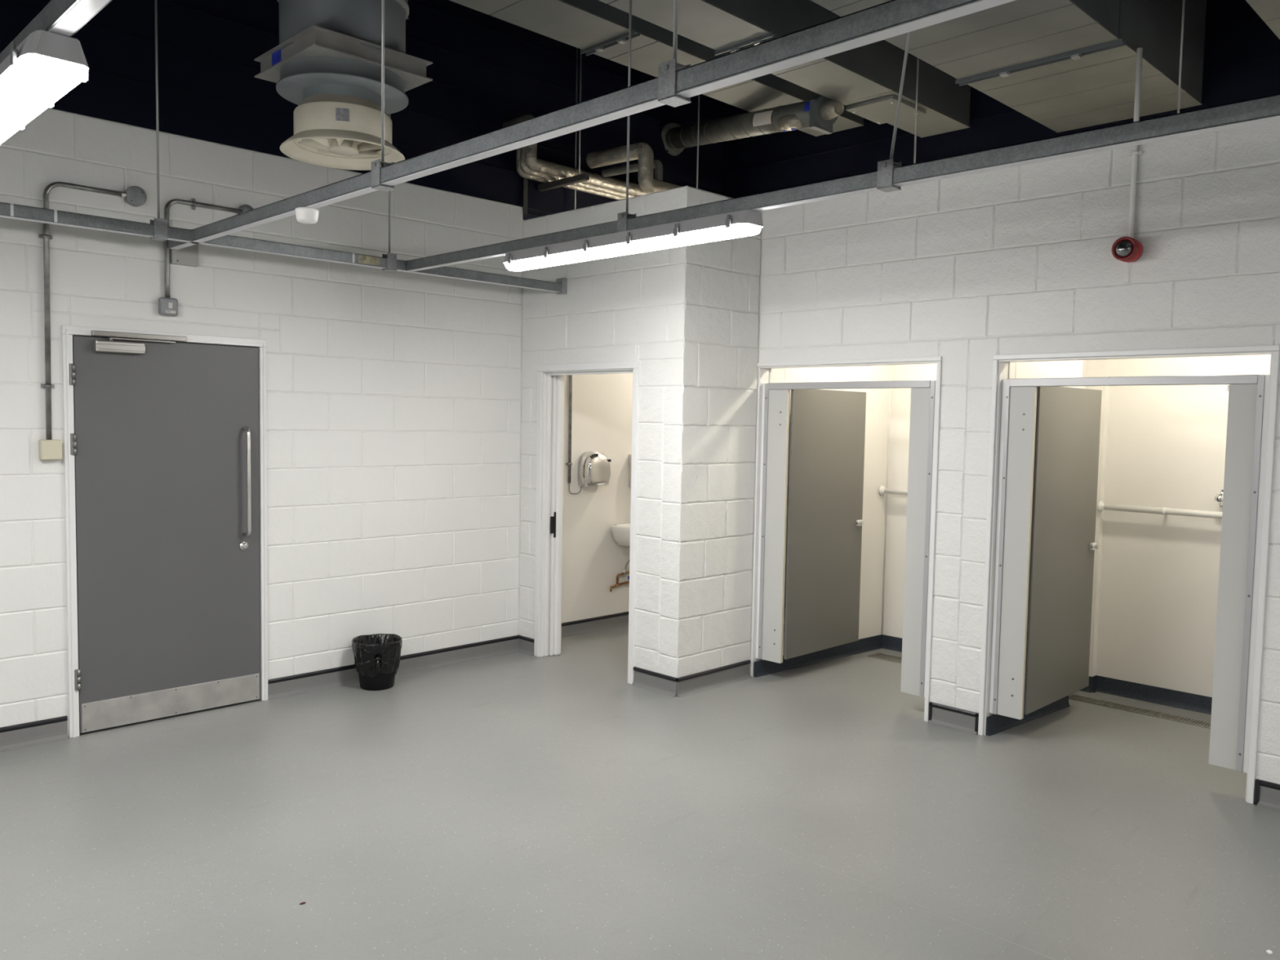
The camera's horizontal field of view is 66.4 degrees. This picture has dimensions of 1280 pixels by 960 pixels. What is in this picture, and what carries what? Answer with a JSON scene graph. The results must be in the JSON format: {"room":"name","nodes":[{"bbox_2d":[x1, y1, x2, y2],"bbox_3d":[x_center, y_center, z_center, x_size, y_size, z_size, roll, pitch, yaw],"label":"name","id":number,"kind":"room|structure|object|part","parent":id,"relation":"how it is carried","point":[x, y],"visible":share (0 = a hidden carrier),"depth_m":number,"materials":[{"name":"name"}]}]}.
{"room":"changing room","nodes":[
{"label":"changing room","id":0,"kind":"room"},
{"bbox_2d":[0,0,724,737],"bbox_3d":[-3.066,-0.982,4.903,10.800,4.600,0.304,-2,5,-45],"label":"wall","id":1,"kind":"structure","parent":0,"point":[393,398],"depth_m":5.95,"materials":[{"name":"white brick"}]},
{"bbox_2d":[38,439,62,460],"bbox_3d":[-2.927,-0.150,4.863,0.095,0.100,0.049,-2,5,-45],"label":"box","id":2,"kind":"object","parent":1,"relation":"attached to","point":[48,449],"visible":1,"depth_m":4.84,"materials":[{"name":"beige plastic"}]},
{"bbox_2d":[38,181,121,439],"bbox_3d":[-2.804,-0.838,4.936,0.391,1.277,0.033,-2,5,-45],"label":"conduit","id":3,"kind":"object","parent":1,"relation":"attached to","point":[46,237],"visible":1,"depth_m":4.82,"materials":[{"name":"grey metal"}]},
{"bbox_2d":[120,186,146,206],"bbox_3d":[-2.622,-1.470,5.067,0.120,0.100,0.041,-2,5,-45],"label":"junction box","id":4,"kind":"object","parent":1,"relation":"attached to","point":[135,196],"visible":1,"depth_m":5.06,"materials":[{"name":"silver metal"}]},
{"bbox_2d":[61,324,267,737],"bbox_3d":[-2.545,0.257,5.322,1.038,2.095,0.185,-2,5,-45],"label":"door","id":5,"kind":"structure","parent":1,"relation":"in","point":[165,433],"depth_m":5.27,"materials":[{"name":"grey"}]},
{"bbox_3d":[-2.610,-0.751,5.114,0.460,0.026,0.026,-2,5,-45],"label":"closer slide rail","id":6,"kind":"part","parent":5,"relation":"part of","materials":[{"name":"silver metal"}]},
{"bbox_3d":[-2.598,-0.728,5.117,0.331,0.027,0.022,-2,5,-45],"label":"closer arm","id":7,"kind":"part","parent":5,"relation":"part of","materials":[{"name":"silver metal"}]},
{"bbox_3d":[-2.545,1.214,5.369,0.930,0.151,0.004,-2,5,-45],"label":"kick plate","id":8,"kind":"part","parent":5,"relation":"part of","materials":[{"name":"silver metal"}]},
{"bbox_3d":[-2.225,0.011,5.541,0.021,0.620,0.073,-2,5,-45],"label":"pull handle","id":9,"kind":"part","parent":5,"relation":"part of","materials":[{"name":"silver metal"}]},
{"bbox_2d":[158,297,177,315],"bbox_3d":[-2.512,-0.922,5.213,0.092,0.093,0.052,-2,5,-45],"label":"box","id":10,"kind":"object","parent":1,"relation":"attached to","point":[166,306],"visible":1,"depth_m":5.19,"materials":[{"name":"grey metal"}]},
{"bbox_2d":[168,302,172,308],"bbox_3d":[-2.493,-0.927,5.197,0.020,0.030,0.004,-2,5,-45],"label":"switch","id":11,"kind":"object","parent":10,"relation":"attached to","point":[170,304],"depth_m":5.19,"materials":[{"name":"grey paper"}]},
{"bbox_2d":[169,244,198,266],"bbox_3d":[-2.448,-1.229,5.259,0.138,0.148,0.042,-2,5,-45],"label":"box","id":12,"kind":"object","parent":1,"relation":"attached to","point":[188,255],"visible":0.67,"depth_m":5.25,"materials":[{"name":"grey"}]},
{"bbox_2d":[164,198,243,297],"bbox_3d":[-2.373,-1.244,5.332,0.416,0.555,0.033,-2,5,-45],"label":"conduit","id":13,"kind":"object","parent":1,"relation":"attached to","point":[193,203],"visible":0.98,"depth_m":5.20,"materials":[{"name":"grey metal"}]},
{"bbox_2d":[237,204,253,213],"bbox_3d":[-2.206,-1.498,5.485,0.084,0.084,0.033,-2,5,-45],"label":"junction box","id":14,"kind":"object","parent":1,"relation":"attached to","point":[245,208],"visible":0.45,"depth_m":5.46,"materials":[{"name":"grey metal"}]},
{"bbox_2d":[0,635,518,752],"bbox_3d":[-3.772,1.299,4.150,8.198,0.115,0.030,-2,5,-45],"label":"baseboard","id":15,"kind":"structure","parent":1,"relation":"attached to","point":[21,735],"depth_m":5.98,"materials":[{"name":"grey plastic"}]},
{"bbox_2d":[523,177,528,216],"bbox_3d":[-0.796,-1.988,6.851,0.035,0.270,0.026,-2,5,-45],"label":"strut","id":16,"kind":"object","parent":1,"relation":"on","point":[525,180],"visible":0.81,"depth_m":6.85,"materials":[{"name":"grey metal"}]},
{"bbox_2d":[565,374,572,483],"bbox_3d":[-0.524,-0.884,7.424,0.060,1.815,0.032,-2,5,-45],"label":"conduit","id":17,"kind":"object","parent":1,"relation":"attached to","point":[569,464],"visible":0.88,"depth_m":7.45,"materials":[{"name":"grey metal"}]},
{"bbox_2d":[577,451,611,486],"bbox_3d":[-0.346,-0.087,7.590,0.253,0.270,0.133,-2,5,-45],"label":"dryer","id":18,"kind":"object","parent":1,"relation":"attached to","point":[593,467],"visible":1,"depth_m":7.53,"materials":[{"name":"silver metal"}]},
{"bbox_2d":[568,483,582,493],"bbox_3d":[-0.497,0.062,7.520,0.124,0.094,0.015,-2,4,-38],"label":"power cord","id":19,"kind":"object","parent":18,"relation":"attached to","point":[569,483],"visible":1,"depth_m":7.51,"materials":[{"name":"grey plastic"}]},
{"bbox_2d":[560,611,628,637],"bbox_3d":[-0.167,1.135,7.941,1.980,0.105,0.030,-2,5,-45],"label":"baseboard","id":20,"kind":"structure","parent":1,"relation":"attached to","point":[618,620],"depth_m":7.75,"materials":[{"name":"grey plastic"}]},
{"bbox_2d":[611,523,630,546],"bbox_3d":[0.034,0.449,7.822,0.476,0.175,0.400,-2,5,-45],"label":"basin","id":21,"kind":"object","parent":1,"relation":"attached to","point":[620,532],"visible":0.17,"depth_m":7.72,"materials":[{"name":"white ceramic"}]},
{"bbox_2d":[609,558,629,591],"bbox_3d":[-0.030,0.707,7.960,0.493,0.360,0.109,-2,5,-45],"label":"waste pipework","id":22,"kind":"object","parent":21,"relation":"attached to","point":[624,573],"visible":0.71,"depth_m":7.90,"materials":[{"name":"orange metal"}]},
{"bbox_2d":[628,453,631,488],"bbox_3d":[0.038,-0.075,7.990,0.265,0.280,0.112,-2,5,-45],"label":"paper towel dispenser","id":23,"kind":"object","parent":1,"relation":"attached to","point":[630,455],"visible":0.12,"depth_m":7.92,"materials":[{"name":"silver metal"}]},
{"bbox_2d":[661,94,844,155],"bbox_3d":[0.735,-2.548,6.991,0.260,0.514,2.050,-1,4,-28],"label":"spiral duct","id":24,"kind":"object","parent":1,"relation":"attached to","point":[820,113],"visible":0.97,"depth_m":6.77,"materials":[{"name":"silver metal"}]},
{"bbox_2d":[519,185,688,678],"bbox_3d":[-0.249,-0.255,6.457,0.141,3.058,1.558,-2,5,-45],"label":"wall","id":25,"kind":"structure","parent":0,"point":[631,307],"depth_m":6.11,"materials":[{"name":"white brick"}]},
{"bbox_2d":[533,360,639,684],"bbox_3d":[-0.320,0.247,6.551,0.169,2.042,0.994,-2,5,-45],"label":"trim","id":26,"kind":"structure","parent":25,"relation":"attached to","point":[550,377],"depth_m":6.82,"materials":[{"name":"white"}]},
{"bbox_3d":[-0.604,0.314,6.864,0.055,0.180,0.015,-2,5,-45],"label":"strike plate","id":27,"kind":"part","parent":26,"relation":"part of","materials":[{"name":"black metal"}]},
{"bbox_2d":[517,635,676,697],"bbox_3d":[-0.335,1.216,6.487,0.030,0.115,1.556,-2,5,-45],"label":"baseboard","id":28,"kind":"structure","parent":25,"relation":"attached to","point":[657,682],"depth_m":6.11,"materials":[{"name":"grey plastic"}]},
{"bbox_2d":[0,625,1279,959],"bbox_3d":[0.291,1.638,1.566,10.700,0.101,10.150,-2,5,-45],"label":"floor","id":29,"kind":"structure","parent":0,"point":[517,806],"depth_m":4.00,"materials":[{"name":"grey concrete"}]},
{"bbox_2d":[351,633,402,690],"bbox_3d":[-1.624,1.127,6.049,0.302,0.300,0.305,-2,5,-45],"label":"waste bin","id":30,"kind":"object","parent":29,"relation":"on","point":[377,657],"visible":1,"depth_m":5.95,"materials":[{"name":"black plastic"}]},
{"bbox_2d":[867,652,902,663],"bbox_3d":[1.991,1.292,6.817,0.150,0.006,0.839,-2,5,-45],"label":"floor drain","id":31,"kind":"object","parent":29,"relation":"on","point":[878,655],"visible":0.25,"depth_m":7.02,"materials":[{"name":"silver metal"}]},
{"bbox_2d":[1068,693,1210,728],"bbox_3d":[3.140,1.385,5.643,0.110,0.006,1.430,-2,5,-45],"label":"floor drain","id":32,"kind":"object","parent":29,"relation":"on","point":[1118,706],"visible":0.64,"depth_m":5.80,"materials":[{"name":"grey metal"}]},
{"bbox_2d":[1266,949,1272,954],"bbox_3d":[2.027,1.519,3.151,0.021,0.004,0.017,0,4,-20],"label":"paper scrap","id":33,"kind":"object","parent":29,"relation":"on","point":[1268,951],"visible":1,"depth_m":3.15,"materials":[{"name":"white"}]},
{"bbox_2d":[675,185,761,677],"bbox_3d":[0.468,-0.223,6.143,0.713,3.058,0.101,-2,5,-45],"label":"wall pillar","id":34,"kind":"structure","parent":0,"point":[721,353],"depth_m":6.10,"materials":[{"name":"white brick"}]},
{"bbox_2d":[676,659,751,697],"bbox_3d":[0.481,1.250,6.181,0.695,0.115,0.030,-2,5,-45],"label":"baseboard","id":35,"kind":"structure","parent":34,"relation":"attached to","point":[697,682],"depth_m":6.17,"materials":[{"name":"grey plastic"}]},
{"bbox_2d":[750,210,762,675],"bbox_3d":[1.010,-0.248,6.694,1.980,3.060,0.121,-2,5,-45],"label":"wall","id":36,"kind":"structure","parent":0,"point":[760,276],"depth_m":6.36,"materials":[{"name":"white"}]},
{"bbox_2d":[768,364,890,655],"bbox_3d":[1.336,-0.249,6.846,1.302,3.055,0.122,-2,5,-45],"label":"wall","id":37,"kind":"structure","parent":0,"point":[877,399],"depth_m":7.17,"materials":[{"name":"white paint"}]},
{"bbox_2d":[721,0,1279,697],"bbox_3d":[4.112,-0.864,5.070,0.190,4.600,9.603,-2,5,-45],"label":"wall","id":38,"kind":"structure","parent":0,"point":[1166,447],"depth_m":6.02,"materials":[{"name":"white paint"}]},
{"bbox_2d":[586,142,682,193],"bbox_3d":[0.526,-2.037,7.055,2.010,0.339,0.516,-2,5,-45],"label":"pipes","id":39,"kind":"object","parent":38,"relation":"attached to","point":[642,151],"visible":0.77,"depth_m":6.34,"materials":[{"name":"silver metal"}]},
{"bbox_2d":[449,0,863,136],"bbox_3d":[0.213,-2.787,6.149,3.696,0.434,0.460,-2,5,-45],"label":"air duct","id":40,"kind":"object","parent":38,"relation":"attached to","point":[596,27],"visible":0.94,"depth_m":5.78,"materials":[{"name":"silver metal"}]},
{"bbox_2d":[879,485,907,495],"bbox_3d":[2.245,0.113,6.796,1.266,0.076,0.101,4,5,44],"label":"grab rail","id":41,"kind":"object","parent":38,"relation":"attached to","point":[882,490],"visible":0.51,"depth_m":7.15,"materials":[{"name":"white plastic"}]},
{"bbox_2d":[1097,500,1222,518],"bbox_3d":[3.354,0.202,5.678,0.112,0.076,1.312,-2,5,-45],"label":"grab rail","id":42,"kind":"object","parent":38,"relation":"attached to","point":[1101,506],"visible":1,"depth_m":5.87,"materials":[{"name":"white plastic"}]},
{"bbox_2d":[1214,489,1223,506],"bbox_3d":[3.370,0.107,5.678,0.084,0.100,0.056,-2,5,-45],"label":"shower valve","id":43,"kind":"object","parent":38,"relation":"attached to","point":[1219,497],"visible":0.71,"depth_m":5.66,"materials":[{"name":"silver metal"}]},
{"bbox_3d":[3.352,0.108,5.661,0.035,0.055,0.056,-2,5,-45],"label":"knob","id":44,"kind":"part","parent":43,"relation":"part of","materials":[{"name":"silver metal"}]},
{"bbox_2d":[759,120,1279,803],"bbox_3d":[3.625,-0.007,3.550,0.101,3.058,8.042,-2,5,-45],"label":"wall","id":45,"kind":"structure","parent":0,"point":[965,271],"depth_m":5.11,"materials":[{"name":"white brick"}]},
{"bbox_2d":[755,380,936,697],"bbox_3d":[1.528,0.294,6.274,0.894,1.807,1.242,-2,5,-45],"label":"cubicle front","id":46,"kind":"object","parent":45,"relation":"attached to","point":[827,428],"visible":0.94,"depth_m":6.36,"materials":[{"name":"white laminate"}]},
{"bbox_3d":[0.799,0.274,6.409,0.034,1.805,0.022,-2,5,-45],"label":"post","id":47,"kind":"part","parent":46,"relation":"part of","materials":[{"name":"white"}]},
{"bbox_3d":[1.253,0.274,6.579,0.850,1.750,0.018,-2,5,-45],"label":"door","id":48,"kind":"part","parent":46,"relation":"part of","materials":[{"name":"grey laminate"}]},
{"bbox_3d":[1.659,0.343,5.546,0.034,1.805,0.022,-2,5,-45],"label":"post","id":49,"kind":"part","parent":46,"relation":"part of","materials":[{"name":"white"}]},
{"bbox_2d":[751,356,942,721],"bbox_3d":[1.232,0.304,5.966,0.117,2.055,1.288,-2,5,-45],"label":"trim","id":50,"kind":"structure","parent":45,"relation":"attached to","point":[764,368],"depth_m":5.73,"materials":[{"name":"white"}]},
{"bbox_2d":[927,702,978,734],"bbox_3d":[1.732,1.319,5.422,0.030,0.115,0.290,-2,5,-45],"label":"baseboard","id":51,"kind":"object","parent":45,"relation":"attached to","point":[942,715],"visible":1,"depth_m":5.42,"materials":[{"name":"grey plastic"}]},
{"bbox_2d":[753,634,1279,812],"bbox_3d":[4.058,1.442,4.083,1.437,0.115,8.024,-2,5,-45],"label":"baseboard","id":52,"kind":"structure","parent":45,"relation":"attached to","point":[995,723],"depth_m":6.05,"materials":[{"name":"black plastic"}]},
{"bbox_2d":[1111,236,1142,262],"bbox_3d":[2.317,-1.097,4.658,0.116,0.112,0.112,-2,5,-45],"label":"beacon","id":53,"kind":"object","parent":45,"relation":"attached to","point":[1125,249],"visible":1,"depth_m":4.62,"materials":[{"name":"red plastic"}]},
{"bbox_2d":[977,344,1279,804],"bbox_3d":[2.355,0.395,4.838,0.117,2.052,1.304,-2,5,-45],"label":"trim","id":54,"kind":"structure","parent":45,"relation":"attached to","point":[1000,362],"depth_m":4.67,"materials":[{"name":"white"}]},
{"bbox_2d":[988,374,1269,773],"bbox_3d":[2.659,0.385,5.140,0.894,1.807,1.234,-2,5,-45],"label":"cubicle front","id":55,"kind":"object","parent":45,"relation":"attached to","point":[1050,433],"visible":0.98,"depth_m":5.19,"materials":[{"name":"white laminate"}]},
{"bbox_3d":[1.932,0.364,5.271,0.034,1.805,0.022,-2,5,-45],"label":"post","id":56,"kind":"part","parent":55,"relation":"part of","materials":[{"name":"white"}]},
{"bbox_3d":[2.367,0.363,5.461,0.850,1.750,0.018,-2,5,-45],"label":"door","id":57,"kind":"part","parent":55,"relation":"part of","materials":[{"name":"grey laminate"}]},
{"bbox_3d":[2.639,0.389,5.693,0.051,0.022,0.038,-2,5,-45],"label":"bolt knob","id":58,"kind":"part","parent":55,"relation":"part of","materials":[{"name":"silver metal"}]},
{"bbox_3d":[2.785,0.432,4.415,0.034,1.805,0.024,-2,5,-45],"label":"post","id":59,"kind":"part","parent":55,"relation":"part of","materials":[{"name":"white"}]},
{"bbox_2d":[1128,47,1142,238],"bbox_3d":[2.357,-1.587,4.659,0.033,0.910,0.060,-2,5,-45],"label":"conduit","id":60,"kind":"object","parent":45,"relation":"attached to","point":[1135,153],"visible":0.93,"depth_m":4.65,"materials":[{"name":"white plastic"}]},
{"bbox_2d":[1008,360,1086,388],"bbox_3d":[2.403,-0.164,5.775,1.302,3.055,0.230,-2,5,-45],"label":"wall","id":61,"kind":"structure","parent":0,"point":[1051,369],"depth_m":5.53,"materials":[{"name":"white paint"}]},
{"bbox_2d":[1084,359,1111,676],"bbox_3d":[2.865,-0.178,6.181,0.075,3.050,0.125,-2,5,-45],"label":"wall","id":62,"kind":"structure","parent":0,"point":[1094,368],"depth_m":6.16,"materials":[{"name":"white paint"}]},
{"bbox_3d":[0.424,-2.898,1.233,10.700,0.200,10.000,-2,5,-45],"label":"ceiling","id":63,"kind":"structure","parent":0,"visible":0},
{"bbox_2d":[0,0,567,294],"bbox_3d":[-3.401,-2.065,3.630,8.198,1.894,0.066,-2,5,-45],"label":"rail","id":64,"kind":"object","parent":63,"relation":"attached to","point":[157,229],"visible":0.97,"depth_m":5.01,"materials":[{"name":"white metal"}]},
{"bbox_3d":[-2.322,-2.146,4.699,0.010,1.826,0.011,-2,5,-45],"label":"hanger rod","id":65,"kind":"part","parent":64,"relation":"part of","materials":[{"name":"silver metal"}]},
{"bbox_3d":[-3.428,-1.133,3.678,8.170,0.005,0.041,-2,5,-45],"label":"lid","id":66,"kind":"part","parent":64,"relation":"part of","materials":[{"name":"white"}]},
{"bbox_3d":[-1.428,-2.184,5.587,0.010,1.826,0.011,-2,5,-45],"label":"hanger rod","id":67,"kind":"part","parent":64,"relation":"part of","materials":[{"name":"silver metal"}]},
{"bbox_2d":[253,0,432,170],"bbox_3d":[-1.410,-2.299,4.655,0.610,1.482,0.610,-2,5,-45],"label":"ventilation fan","id":68,"kind":"object","parent":63,"relation":"hanging from","point":[326,62],"visible":0.94,"depth_m":4.50,"materials":[{"name":"silver metal"}]},
{"bbox_3d":[-1.360,-1.670,4.475,0.059,0.057,0.004,0,4,-16],"label":"rating plate","id":69,"kind":"part","parent":68,"relation":"part of","materials":[{"name":"silver metal"}]},
{"bbox_3d":[-1.422,-1.671,4.694,0.452,0.140,0.452,-2,5,-45],"label":"casing","id":70,"kind":"part","parent":68,"relation":"part of","materials":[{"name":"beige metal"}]},
{"bbox_3d":[-1.417,-1.960,4.676,0.604,0.084,0.604,-2,5,-45],"label":"collar plate","id":71,"kind":"part","parent":68,"relation":"part of","materials":[{"name":"grey metal"}]},
{"bbox_2d":[502,48,648,199],"bbox_3d":[0.047,-2.620,7.312,2.290,1.115,0.500,-2,5,-45],"label":"pipes","id":72,"kind":"object","parent":63,"relation":"hanging from","point":[553,175],"visible":0.57,"depth_m":6.75,"materials":[{"name":"silver metal"}]},
{"bbox_3d":[-0.404,-2.594,6.625,0.009,1.100,0.009,0,4,-22],"label":"hanger rod","id":73,"kind":"part","parent":72,"relation":"part of","materials":[{"name":"silver metal"}]},
{"bbox_2d":[573,47,577,209],"bbox_3d":[-0.466,-2.508,7.131,0.010,1.335,0.011,-2,5,-45],"label":"rod","id":74,"kind":"object","parent":63,"relation":"hanging from","point":[576,47],"visible":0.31,"depth_m":7.11,"materials":[{"name":"silver metal"}]},
{"bbox_2d":[168,0,1016,249],"bbox_3d":[0.916,-1.870,1.691,0.069,1.892,9.440,-2,5,-45],"label":"rail","id":75,"kind":"object","parent":63,"relation":"hanging from","point":[674,86],"visible":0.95,"depth_m":2.61,"materials":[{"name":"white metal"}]},
{"bbox_2d":[294,207,319,224],"bbox_3d":[-1.370,-1.085,4.028,0.094,0.058,0.094,-2,5,-45],"label":"ceiling sensor","id":76,"kind":"object","parent":75,"relation":"attached to","point":[308,215],"visible":1,"depth_m":4.00,"materials":[{"name":"white plastic"}]},
{"bbox_3d":[-0.929,-2.050,3.542,0.010,1.826,0.011,-2,5,-45],"label":"hanger rod","id":77,"kind":"part","parent":75,"relation":"part of","materials":[{"name":"silver metal"}]},
{"bbox_3d":[0.106,-1.967,2.503,0.010,1.826,0.011,-2,5,-45],"label":"hanger rod","id":78,"kind":"part","parent":75,"relation":"part of","materials":[{"name":"silver metal"}]},
{"bbox_2d":[696,94,699,188],"bbox_3d":[0.410,-2.477,6.875,0.010,1.335,0.011,-2,5,-45],"label":"rod","id":79,"kind":"object","parent":63,"relation":"hanging from","point":[698,95],"visible":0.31,"depth_m":6.88,"materials":[{"name":"silver metal"}]},
{"bbox_2d":[406,0,1279,271],"bbox_3d":[1.887,-1.898,2.430,0.069,1.893,9.120,-2,5,-45],"label":"rail","id":80,"kind":"object","parent":63,"relation":"hanging from","point":[890,175],"visible":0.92,"depth_m":3.38,"materials":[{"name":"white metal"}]},
{"bbox_3d":[-0.043,-2.084,4.366,0.010,1.826,0.011,-2,5,-45],"label":"hanger rod","id":81,"kind":"part","parent":80,"relation":"part of","materials":[{"name":"silver metal"}]},
{"bbox_2d":[502,209,763,271],"bbox_3d":[-0.100,-1.073,4.468,0.154,0.087,1.594,-2,5,-45],"label":"batten","id":82,"kind":"object","parent":80,"relation":"attached to","point":[744,223],"visible":1,"depth_m":4.29,"materials":[{"name":"grey plastic"}]},
{"bbox_3d":[1.872,-0.965,2.486,0.041,0.006,9.116,-2,5,-45],"label":"lid","id":83,"kind":"part","parent":80,"relation":"part of","materials":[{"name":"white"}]},
{"bbox_3d":[0.986,-2.003,3.334,0.010,1.827,0.251,-2,5,-45],"label":"hanger rod","id":84,"kind":"part","parent":80,"relation":"part of","materials":[{"name":"silver metal"}]},
{"bbox_2d":[913,57,919,164],"bbox_3d":[1.610,-2.381,5.671,0.010,1.335,0.011,-2,5,-45],"label":"rod","id":85,"kind":"object","parent":63,"relation":"hanging from","point":[917,61],"visible":0.48,"depth_m":5.68,"materials":[{"name":"silver metal"}]},
{"bbox_2d":[1177,0,1185,113],"bbox_3d":[2.600,-2.303,4.677,0.010,1.335,0.011,-2,5,-45],"label":"rod","id":86,"kind":"object","parent":63,"relation":"hanging from","point":[1184,1],"visible":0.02,"depth_m":4.69,"materials":[{"name":"silver metal"}]},
{"bbox_3d":[3.932,0.291,-1.947,10.600,3.150,0.200,-2,5,-45],"label":"wall","id":87,"kind":"structure","parent":0,"visible":0},
{"bbox_2d":[0,0,111,63],"bbox_3d":[0.130,-0.915,0.757,0.050,0.058,9.120,-2,5,-45],"label":"rail","id":88,"kind":"object","parent":87,"relation":"attached to","point":[62,17],"visible":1,"depth_m":2.14,"materials":[{"name":"white metal"}]},
{"bbox_2d":[0,30,88,144],"bbox_3d":[-1.862,-0.999,2.760,0.154,0.087,1.594,-2,5,-45],"label":"batten","id":89,"kind":"object","parent":88,"relation":"attached to","point":[37,73],"visible":1,"depth_m":2.25,"materials":[{"name":"grey plastic"}]},
{"bbox_3d":[0.131,-0.889,0.757,0.041,0.005,9.116,-2,5,-45],"label":"lid","id":90,"kind":"part","parent":88,"relation":"part of","materials":[{"name":"white"}]},
{"bbox_3d":[-3.312,-2.114,-2.425,0.200,1.448,9.603,-2,5,-45],"label":"wall","id":91,"kind":"structure","parent":0,"visible":0},
{"bbox_2d":[598,0,971,137],"bbox_3d":[-1.510,-2.518,3.210,10.296,0.570,0.400,-2,5,-45],"label":"air duct","id":92,"kind":"object","parent":91,"relation":"attached to","point":[866,79],"visible":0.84,"depth_m":5.77,"materials":[{"name":"grey metal"}]},
{"bbox_3d":[1.592,-2.393,6.335,0.410,0.026,0.345,-2,5,-45],"label":"access panel","id":93,"kind":"part","parent":92,"relation":"part of","materials":[{"name":"silver metal"}]},
{"bbox_2d":[810,0,1206,133],"bbox_3d":[-0.663,-2.354,2.363,10.296,0.664,0.870,-2,5,-45],"label":"air duct","id":94,"kind":"object","parent":91,"relation":"attached to","point":[1064,65],"visible":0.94,"depth_m":5.12,"materials":[{"name":"silver metal"}]},
{"bbox_2d":[1245,0,1279,39],"bbox_3d":[0.366,-2.288,1.329,10.296,0.632,0.958,-2,5,-45],"label":"air duct","id":95,"kind":"object","parent":91,"relation":"attached to","point":[1268,11],"visible":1,"depth_m":4.43,"materials":[{"name":"silver metal"}]}
]}

